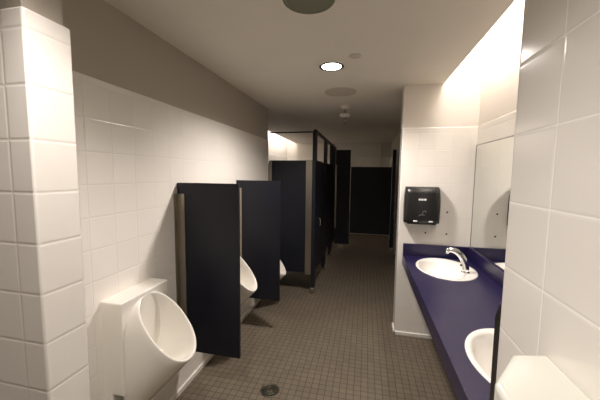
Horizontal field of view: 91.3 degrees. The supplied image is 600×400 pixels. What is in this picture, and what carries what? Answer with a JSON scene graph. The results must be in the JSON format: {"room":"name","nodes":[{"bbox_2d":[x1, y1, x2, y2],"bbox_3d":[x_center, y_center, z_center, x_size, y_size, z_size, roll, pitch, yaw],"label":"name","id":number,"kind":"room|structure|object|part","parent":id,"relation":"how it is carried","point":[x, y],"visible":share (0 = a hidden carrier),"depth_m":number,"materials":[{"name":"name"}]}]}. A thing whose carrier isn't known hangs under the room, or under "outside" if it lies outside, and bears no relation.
{"room":"public restroom","nodes":[
{"label":"public restroom","id":0,"kind":"room"},
{"bbox_2d":[0,0,90,399],"bbox_3d":[-1.467,0.278,1.142,1.378,2.510,0.146,2,5,13],"label":"wall","id":1,"kind":"structure","parent":0,"point":[44,346],"depth_m":0.94,"materials":[{"name":"tile"}]},
{"bbox_2d":[61,0,268,399],"bbox_3d":[-1.281,0.140,2.712,1.050,2.510,3.032,2,5,13],"label":"wall","id":2,"kind":"structure","parent":0,"point":[150,119],"depth_m":1.73,"materials":[{"name":"tile"}]},
{"bbox_2d":[100,278,195,399],"bbox_3d":[-0.810,0.873,1.674,0.425,0.725,0.367,2,5,13],"label":"urinal","id":3,"kind":"object","parent":2,"relation":"attached to","point":[147,338],"visible":0.98,"depth_m":1.54,"materials":[{"name":"white ceramic"}]},
{"bbox_2d":[123,291,195,399],"bbox_3d":[-0.773,0.863,1.669,0.349,0.668,0.354,2,5,13],"label":"bowl","id":4,"kind":"object","parent":3,"relation":"on","point":[159,339],"depth_m":1.57,"materials":[{"name":"white ceramic"}]},
{"bbox_2d":[174,183,240,358],"bbox_3d":[-0.655,0.504,2.077,0.474,1.243,0.056,2,5,13],"label":"screen","id":5,"kind":"object","parent":2,"relation":"attached to","point":[206,215],"visible":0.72,"depth_m":2.08,"materials":[{"name":"blue laminate"}]},
{"bbox_2d":[170,300,259,399],"bbox_3d":[-0.781,1.384,2.712,0.022,0.045,3.022,2,5,13],"label":"baseboard","id":6,"kind":"structure","parent":2,"relation":"attached to","point":[182,388],"depth_m":2.39,"materials":[{"name":"white"}]},
{"bbox_2d":[240,257,256,305],"bbox_3d":[-0.595,0.791,2.627,0.425,0.725,0.367,2,5,13],"label":"urinal","id":7,"kind":"object","parent":2,"relation":"attached to","point":[248,283],"visible":0.18,"depth_m":2.69,"materials":[{"name":"white ceramic"}]},
{"bbox_2d":[236,180,280,300],"bbox_3d":[-0.440,0.422,3.030,0.474,1.243,0.056,2,5,13],"label":"screen","id":8,"kind":"object","parent":2,"relation":"attached to","point":[259,200],"visible":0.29,"depth_m":3.02,"materials":[{"name":"blue laminate"}]},
{"bbox_2d":[249,260,285,306],"bbox_3d":[-0.384,0.898,3.591,0.425,0.725,0.367,2,5,13],"label":"urinal","id":9,"kind":"object","parent":2,"relation":"attached to","point":[252,301],"visible":0.09,"depth_m":3.53,"materials":[{"name":"white ceramic"}]},
{"bbox_2d":[259,260,285,299],"bbox_3d":[-0.346,0.888,3.586,0.349,0.668,0.354,2,5,13],"label":"bowl","id":10,"kind":"object","parent":9,"relation":"on","point":[282,269],"depth_m":3.63,"materials":[{"name":"white ceramic"}]},
{"bbox_2d":[268,131,286,162],"bbox_3d":[-0.918,-0.440,6.398,0.120,3.020,4.490,2,5,13],"label":"wall","id":11,"kind":"structure","parent":0,"point":[277,150],"depth_m":7.50,"materials":[{"name":"tile"}]},
{"bbox_2d":[105,0,514,143],"bbox_3d":[0.054,-1.178,3.204,3.600,0.060,10.050,2,5,13],"label":"ceiling","id":12,"kind":"structure","parent":0,"point":[272,53],"depth_m":2.00,"materials":[{"name":"paint"}]},
{"bbox_2d":[283,0,334,13],"bbox_3d":[0.044,-0.987,1.448,0.260,0.008,0.260,2,5,13],"label":"ceiling speaker","id":13,"kind":"object","parent":12,"relation":"attached to","point":[299,6],"visible":1,"depth_m":1.50,"materials":[{"name":"grey"}]},
{"bbox_2d":[319,62,343,70],"bbox_3d":[0.253,-1.068,2.356,0.196,0.004,0.196,2,5,13],"label":"recessed light","id":14,"kind":"object","parent":12,"relation":"in","point":[329,66],"visible":1,"depth_m":2.35,"materials":[{"name":"white"}]},
{"bbox_2d":[325,87,356,96],"bbox_3d":[0.424,-1.127,3.068,0.330,0.008,0.330,2,5,13],"label":"ceiling speaker","id":15,"kind":"object","parent":12,"relation":"attached to","point":[338,91],"visible":1,"depth_m":3.04,"materials":[{"name":"beige plastic"}]},
{"bbox_2d":[340,105,349,123],"bbox_3d":[0.568,-1.076,3.709,0.128,0.220,0.128,2,5,13],"label":"sprinkler","id":16,"kind":"object","parent":12,"relation":"hanging from","point":[344,115],"visible":1,"depth_m":3.67,"materials":[{"name":"beige metal"}]},
{"bbox_2d":[340,113,349,117],"bbox_3d":[0.568,-1.064,3.710,0.128,0.045,0.128,2,5,13],"label":"cup","id":17,"kind":"object","parent":16,"relation":"on","point":[343,115],"depth_m":3.67,"materials":[{"name":"beige plastic"}]},
{"bbox_2d":[349,53,360,58],"bbox_3d":[0.402,-1.045,2.134,0.088,0.006,0.088,2,5,13],"label":"sprinkler","id":18,"kind":"object","parent":12,"relation":"attached to","point":[355,55],"visible":1,"depth_m":2.13,"materials":[{"name":"beige plastic"}]},
{"bbox_2d":[176,233,456,399],"bbox_3d":[0.040,1.397,3.481,3.650,0.100,10.250,2,5,13],"label":"floor","id":19,"kind":"structure","parent":0,"point":[338,341],"depth_m":2.81,"materials":[{"name":"tile"}]},
{"bbox_2d":[261,383,278,397],"bbox_3d":[-0.229,1.453,2.240,0.144,0.004,0.144,2,5,13],"label":"floor drain","id":20,"kind":"object","parent":19,"relation":"on","point":[270,390],"visible":1,"depth_m":2.24,"materials":[{"name":"metal"}]},
{"bbox_2d":[269,133,324,293],"bbox_3d":[0.008,0.158,4.475,0.692,2.193,0.964,2,5,13],"label":"stall","id":21,"kind":"object","parent":19,"relation":"on","point":[302,184],"visible":0.98,"depth_m":4.02,"materials":[{"name":"blue laminate"}]},
{"bbox_3d":[-0.132,0.231,4.041,0.595,1.540,0.024,2,5,13],"label":"panel","id":22,"kind":"part","parent":21,"relation":"part of","materials":[{"name":"blue laminate"}]},
{"bbox_3d":[0.303,0.195,4.481,0.025,1.545,0.828,2,5,13],"label":"stall door","id":23,"kind":"part","parent":21,"relation":"part of","materials":[{"name":"blue laminate"}]},
{"bbox_2d":[268,141,335,269],"bbox_3d":[-0.174,0.032,5.860,1.575,2.193,1.660,2,5,13],"label":"stall","id":24,"kind":"object","parent":19,"relation":"on","point":[329,207],"visible":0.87,"depth_m":5.53,"materials":[{"name":"blue laminate"}]},
{"bbox_2d":[270,129,336,148],"bbox_3d":[0.195,-1.029,5.215,0.646,0.040,2.662,2,5,13],"label":"rail","id":25,"kind":"object","parent":24,"relation":"on","point":[320,135],"visible":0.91,"depth_m":3.98,"materials":[{"name":"grey metal"}]},
{"bbox_3d":[0.512,0.115,5.406,0.025,1.545,0.565,2,5,13],"label":"stall door","id":26,"kind":"part","parent":24,"relation":"part of","materials":[{"name":"blue laminate"}]},
{"bbox_3d":[0.713,-0.093,6.279,0.025,1.988,0.435,2,5,13],"label":"infill panel","id":27,"kind":"part","parent":24,"relation":"part of","materials":[{"name":"blue laminate"}]},
{"bbox_2d":[334,150,396,251],"bbox_3d":[1.397,0.010,6.386,1.266,2.180,0.039,2,5,13],"label":"stall","id":28,"kind":"object","parent":19,"relation":"on","point":[370,198],"visible":1,"depth_m":6.38,"materials":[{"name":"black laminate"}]},
{"bbox_3d":[1.521,0.016,6.361,0.853,1.455,0.025,2,5,13],"label":"stall door","id":29,"kind":"part","parent":28,"relation":"part of","materials":[{"name":"blue laminate"}]},
{"bbox_2d":[287,139,391,226],"bbox_3d":[1.216,-0.578,8.225,3.480,3.020,0.120,2,5,13],"label":"wall","id":30,"kind":"structure","parent":0,"point":[362,154],"depth_m":8.06,"materials":[{"name":"tile"}]},
{"bbox_2d":[376,142,380,234],"bbox_3d":[2.132,-0.287,7.961,0.036,2.510,0.036,2,5,13],"label":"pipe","id":31,"kind":"object","parent":30,"relation":"attached to","point":[380,142],"visible":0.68,"depth_m":7.86,"materials":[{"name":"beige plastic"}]},
{"bbox_2d":[388,131,400,256],"bbox_3d":[2.114,-0.067,5.476,0.500,2.510,5.115,2,5,13],"label":"wall","id":32,"kind":"structure","parent":0,"point":[395,145],"depth_m":6.13,"materials":[{"name":"tile"}]},
{"bbox_2d":[393,37,483,334],"bbox_3d":[1.399,-0.103,2.921,0.786,3.020,0.180,2,5,13],"label":"wall","id":33,"kind":"structure","parent":0,"point":[440,122],"depth_m":2.82,"materials":[{"name":"tile"}]},
{"bbox_2d":[392,322,431,338],"bbox_3d":[1.317,1.379,3.062,0.678,0.040,0.192,2,5,13],"label":"baseboard","id":34,"kind":"structure","parent":33,"relation":"attached to","point":[410,334],"depth_m":3.00,"materials":[{"name":"white"}]},
{"bbox_2d":[403,186,440,224],"bbox_3d":[1.173,0.054,2.823,0.322,0.359,0.134,2,5,13],"label":"paper towel dispenser","id":35,"kind":"object","parent":33,"relation":"attached to","point":[421,205],"visible":1,"depth_m":2.77,"materials":[{"name":"black plastic"}]},
{"bbox_2d":[472,0,524,269],"bbox_3d":[1.450,0.012,1.633,0.120,3.020,2.361,2,5,13],"label":"wall","id":36,"kind":"structure","parent":0,"point":[502,42],"depth_m":2.29,"materials":[{"name":"tile"}]},
{"bbox_2d":[402,243,503,399],"bbox_3d":[1.091,0.644,1.810,0.616,0.217,2.237,2,5,13],"label":"countertop","id":37,"kind":"structure","parent":36,"relation":"attached to","point":[451,310],"depth_m":1.83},
{"bbox_2d":[416,258,477,280],"bbox_3d":[1.254,0.660,2.542,0.472,0.152,0.618,2,5,13],"label":"sink","id":38,"kind":"object","parent":37,"relation":"in","point":[446,269],"visible":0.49,"depth_m":2.69,"materials":[{"name":"white ceramic"}]},
{"bbox_2d":[446,247,469,273],"bbox_3d":[1.302,0.494,2.424,0.194,0.201,0.066,2,5,13],"label":"faucet","id":39,"kind":"object","parent":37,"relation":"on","point":[464,264],"visible":1,"depth_m":2.40,"materials":[{"name":"silver metal"}]},
{"bbox_2d":[465,328,493,382],"bbox_3d":[0.970,0.772,1.242,0.472,0.152,0.618,2,5,13],"label":"sink","id":40,"kind":"object","parent":37,"relation":"in","point":[479,343],"visible":0.21,"depth_m":1.44,"materials":[{"name":"white ceramic"}]},
{"bbox_2d":[403,243,503,287],"bbox_3d":[1.092,0.596,1.806,0.613,0.121,2.236,2,5,13],"label":"backsplash","id":41,"kind":"structure","parent":36,"relation":"attached to","point":[486,266],"depth_m":2.82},
{"bbox_2d":[470,135,513,269],"bbox_3d":[1.395,0.062,1.695,0.010,0.964,2.208,2,5,13],"label":"mirror","id":42,"kind":"object","parent":36,"relation":"attached to","point":[493,159],"visible":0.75,"depth_m":2.35,"materials":[{"name":"clear glass"}]},
{"bbox_2d":[496,0,599,399],"bbox_3d":[0.618,0.199,-0.573,0.772,3.020,2.524,2,5,13],"label":"wall pier","id":43,"kind":"object","parent":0,"point":[550,308],"visible":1,"depth_m":0.55,"materials":[{"name":"tile"}]},
{"bbox_2d":[489,303,501,399],"bbox_3d":[0.681,0.452,0.788,0.260,0.330,0.102,2,5,13],"label":"soap dispenser","id":44,"kind":"object","parent":43,"relation":"attached to","point":[498,313],"visible":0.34,"depth_m":0.84,"materials":[{"name":"black plastic"}]},
{"bbox_2d":[494,355,590,399],"bbox_3d":[0.375,0.441,0.448,0.134,0.280,0.281,2,5,13],"label":"dryer","id":45,"kind":"object","parent":43,"relation":"attached to","point":[524,377],"visible":1,"depth_m":0.48,"materials":[{"name":"white plastic"}]}
]}

